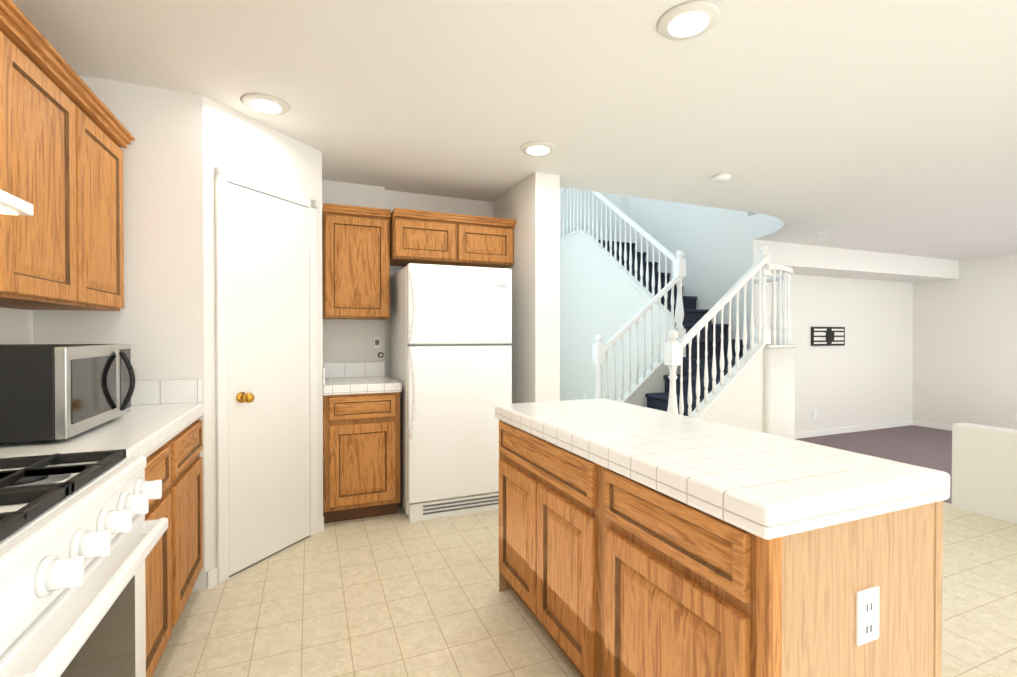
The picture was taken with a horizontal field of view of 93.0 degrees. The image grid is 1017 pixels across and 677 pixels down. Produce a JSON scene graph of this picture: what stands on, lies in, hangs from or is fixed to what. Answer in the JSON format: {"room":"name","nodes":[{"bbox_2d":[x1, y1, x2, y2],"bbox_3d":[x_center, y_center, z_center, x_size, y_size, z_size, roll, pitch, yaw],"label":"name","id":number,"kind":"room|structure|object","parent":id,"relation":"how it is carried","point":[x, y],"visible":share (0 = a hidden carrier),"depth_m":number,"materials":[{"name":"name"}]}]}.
{"room":"kitchen","nodes":[
{"label":"kitchen","id":0,"kind":"room"},
{"bbox_2d":[0,75,1016,590],"bbox_3d":[3.117,-0.071,3.503,11.000,3.190,10.750,0,1,-22],"label":"wall","id":1,"kind":"structure","parent":0,"point":[938,351],"depth_m":3.52,"materials":[{"name":"white paint"}]},
{"bbox_2d":[0,0,23,299],"bbox_3d":[-1.457,-0.516,1.053,0.372,0.800,0.445,0,1,-22],"label":"upper cabinet","id":2,"kind":"object","parent":1,"relation":"attached to","point":[11,226],"depth_m":1.37,"materials":[{"name":"brown wood"}]},
{"bbox_2d":[0,189,32,215],"bbox_3d":[-1.336,-0.380,0.858,0.447,0.123,0.760,0,1,-22],"label":"range hood","id":3,"kind":"object","parent":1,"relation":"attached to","point":[10,204],"visible":1,"depth_m":1.22,"materials":[{"name":"white metal"}]},
{"bbox_2d":[0,10,95,307],"bbox_3d":[-1.635,-0.519,1.483,0.372,0.800,0.485,0,1,-22],"label":"upper cabinet","id":4,"kind":"object","parent":1,"relation":"attached to","point":[65,134],"depth_m":1.61,"materials":[{"name":"brown wood"}]},
{"bbox_2d":[13,91,134,310],"bbox_3d":[-1.819,-0.523,1.931,0.372,0.800,0.485,0,1,-22],"label":"upper cabinet","id":5,"kind":"object","parent":1,"relation":"attached to","point":[109,134],"depth_m":2.03,"materials":[{"name":"brown wood"}]},
{"bbox_2d":[207,516,323,588],"bbox_3d":[-1.347,1.198,2.757,0.012,0.085,0.785,0,1,22],"label":"baseboard","id":6,"kind":"structure","parent":1,"relation":"attached to","point":[212,577],"depth_m":2.42,"materials":[{"name":"white wood"}]},
{"bbox_2d":[215,167,317,583],"bbox_3d":[-1.345,0.186,2.745,0.482,2.107,0.490,0,1,-22],"label":"pantry door","id":7,"kind":"structure","parent":1,"relation":"in","point":[266,361],"depth_m":2.69,"materials":[{"name":"white wood"}]},
{"bbox_2d":[322,203,393,319],"bbox_3d":[-1.138,-0.542,3.595,0.460,0.790,0.362,0,1,-22],"label":"upper cabinet","id":8,"kind":"object","parent":1,"relation":"attached to","point":[364,249],"depth_m":3.45,"materials":[{"name":"brown wood"}]},
{"bbox_2d":[373,337,383,357],"bbox_3d":[-1.032,0.070,3.831,0.077,0.167,0.017,0,1,-22],"label":"phone jack","id":9,"kind":"object","parent":1,"relation":"attached to","point":[376,342],"visible":1,"depth_m":3.83,"materials":[{"name":"white plastic"}]},
{"bbox_2d":[390,208,461,265],"bbox_3d":[-0.687,-0.763,3.759,0.476,0.350,0.445,0,1,-22],"label":"upper cabinet","id":10,"kind":"object","parent":1,"relation":"attached to","point":[416,236],"depth_m":3.59,"materials":[{"name":"brown wood"}]},
{"bbox_2d":[454,214,515,267],"bbox_3d":[-0.247,-0.765,3.941,0.476,0.350,0.445,0,1,-22],"label":"upper cabinet","id":11,"kind":"object","parent":1,"relation":"attached to","point":[486,241],"depth_m":3.77,"materials":[{"name":"brown wood"}]},
{"bbox_2d":[813,410,816,417],"bbox_3d":[4.656,1.152,7.336,0.080,0.120,0.007,0,1,-22],"label":"wall outlet","id":12,"kind":"object","parent":1,"relation":"attached to","point":[815,412],"depth_m":7.34,"materials":[{"name":"white plastic"}]},
{"bbox_2d":[811,327,844,345],"bbox_3d":[4.925,-0.034,7.409,0.740,0.290,0.060,0,1,-22],"label":"wall decoration","id":13,"kind":"object","parent":1,"relation":"attached to","point":[827,336],"visible":1,"depth_m":7.38,"materials":[{"name":"black metal"}]},
{"bbox_2d":[795,420,912,438],"bbox_3d":[4.919,1.448,7.448,4.290,0.085,0.012,0,1,-22],"label":"baseboard","id":14,"kind":"structure","parent":1,"relation":"attached to","point":[865,428],"depth_m":7.66,"materials":[{"name":"white wood"}]},
{"bbox_2d":[913,420,951,430],"bbox_3d":[8.490,1.473,4.503,0.012,0.085,8.180,0,1,-22],"label":"baseboard","id":15,"kind":"structure","parent":1,"relation":"attached to","point":[918,423],"depth_m":8.00,"materials":[{"name":"white wood"}]},
{"bbox_2d":[12,0,1016,282],"bbox_3d":[3.527,-1.202,2.434,11.050,0.590,8.480,0,1,-22],"label":"ceiling","id":16,"kind":"structure","parent":0,"point":[876,138],"depth_m":2.39,"materials":[{"name":"white paint"}]},
{"bbox_2d":[240,93,289,114],"bbox_3d":[-1.238,-1.189,2.460,0.229,0.017,0.229,0,1,-22],"label":"recessed light","id":17,"kind":"object","parent":16,"relation":"in","point":[263,103],"visible":1,"depth_m":2.43,"materials":[{"name":"white"}]},
{"bbox_2d":[520,141,555,155],"bbox_3d":[0.186,-1.194,3.047,0.229,0.017,0.229,0,1,-22],"label":"recessed light","id":18,"kind":"object","parent":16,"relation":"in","point":[537,148],"visible":1,"depth_m":3.01,"materials":[{"name":"white"}]},
{"bbox_2d":[656,0,721,40],"bbox_3d":[0.674,-1.183,1.810,0.229,0.017,0.229,0,1,-22],"label":"recessed light","id":19,"kind":"object","parent":16,"relation":"in","point":[687,20],"visible":0.98,"depth_m":1.78,"materials":[{"name":"white"}]},
{"bbox_2d":[711,173,731,182],"bbox_3d":[1.584,-1.189,3.591,0.138,0.034,0.138,0,1,-22],"label":"smoke detector","id":20,"kind":"object","parent":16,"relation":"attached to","point":[721,178],"visible":1,"depth_m":3.55,"materials":[{"name":"white plastic"}]},
{"bbox_2d":[152,502,1016,676],"bbox_3d":[1.000,1.441,2.642,6.520,0.400,10.750,0,1,-22],"label":"floor","id":21,"kind":"structure","parent":0,"point":[399,594],"depth_m":2.21,"materials":[{"name":"tile"}]},
{"bbox_2d":[0,449,167,676],"bbox_3d":[-1.189,0.768,0.931,0.733,0.975,0.759,0,1,-22],"label":"gas range","id":22,"kind":"object","parent":21,"relation":"on","point":[77,544],"visible":1,"depth_m":1.00,"materials":[{"name":"white metal"}]},
{"bbox_2d":[144,435,179,676],"bbox_3d":[-1.487,0.818,1.496,0.645,0.864,0.500,0,1,-22],"label":"base cabinet","id":23,"kind":"object","parent":21,"relation":"on","point":[162,564],"depth_m":1.74,"materials":[{"name":"brown wood"}]},
{"bbox_2d":[0,403,203,457],"bbox_3d":[-1.596,0.351,1.760,0.647,0.066,1.080,0,1,-22],"label":"countertop","id":24,"kind":"structure","parent":23,"relation":"on","point":[139,431],"depth_m":1.63,"materials":[{"name":"white tile"}]},
{"bbox_2d":[0,344,134,442],"bbox_3d":[-1.619,0.170,1.660,0.476,0.292,0.571,0,1,-22],"label":"microwave","id":25,"kind":"object","parent":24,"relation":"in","point":[49,393],"visible":1,"depth_m":1.46,"materials":[{"name":"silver metal"}]},
{"bbox_2d":[176,415,202,614],"bbox_3d":[-1.692,0.814,1.995,0.645,0.864,0.580,0,1,-22],"label":"base cabinet","id":26,"kind":"object","parent":21,"relation":"on","point":[191,463],"depth_m":2.13,"materials":[{"name":"brown wood"}]},
{"bbox_2d":[323,362,401,523],"bbox_3d":[-1.081,0.711,3.502,0.507,1.045,0.597,0,1,-22],"label":"base cabinet","id":27,"kind":"object","parent":21,"relation":"on","point":[361,439],"visible":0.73,"depth_m":3.24,"materials":[{"name":"brown wood"}]},
{"bbox_2d":[390,263,511,521],"bbox_3d":[-0.463,0.362,3.704,0.750,1.740,0.795,0,1,-22],"label":"refrigerator","id":28,"kind":"object","parent":21,"relation":"on","point":[450,345],"visible":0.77,"depth_m":3.34,"materials":[{"name":"white metal"}]},
{"bbox_2d":[560,188,795,418],"bbox_3d":[1.680,-0.688,6.485,2.324,3.793,4.125,0,1,-22],"label":"staircase","id":29,"kind":"structure","parent":21,"relation":"on","point":[708,358],"depth_m":5.34,"materials":[{"name":"wood"}]},
{"bbox_2d":[496,418,890,676],"bbox_3d":[0.402,0.761,1.716,0.369,0.715,1.467,0,1,-22],"label":"kitchen island","id":30,"kind":"object","parent":21,"relation":"on","point":[637,541],"depth_m":1.21,"materials":[{"name":"brown wood"}]},
{"bbox_2d":[495,398,949,537],"bbox_3d":[0.517,0.363,1.785,0.640,0.070,1.530,0,1,-22],"label":"island countertop","id":31,"kind":"structure","parent":30,"relation":"on","point":[769,485],"depth_m":1.26,"materials":[{"name":"white tile"}]},
{"bbox_2d":[560,232,676,406],"bbox_3d":[1.018,-0.244,6.778,1.104,2.900,2.890,0,1,-22],"label":"wall","id":32,"kind":"structure","parent":0,"point":[603,296],"depth_m":7.23,"materials":[{"name":"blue paint"}]},
{"bbox_2d":[560,187,758,350],"bbox_3d":[0.921,-1.345,6.275,3.960,5.690,4.330,0,1,-22],"label":"wall","id":33,"kind":"structure","parent":0,"point":[714,245],"depth_m":6.84,"materials":[{"name":"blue paint"}]},
{"bbox_2d":[668,347,794,438],"bbox_3d":[2.512,0.801,5.000,0.694,1.420,2.435,0,1,41],"label":"wall","id":34,"kind":"structure","parent":0,"point":[762,398],"depth_m":4.61,"materials":[{"name":"white paint"}]},
{"bbox_2d":[795,425,951,503],"bbox_3d":[6.185,1.501,3.553,5.300,0.245,8.480,0,1,-22],"label":"floor","id":35,"kind":"structure","parent":0,"point":[926,447],"depth_m":6.81,"materials":[{"name":"grey carpet"}]}
]}

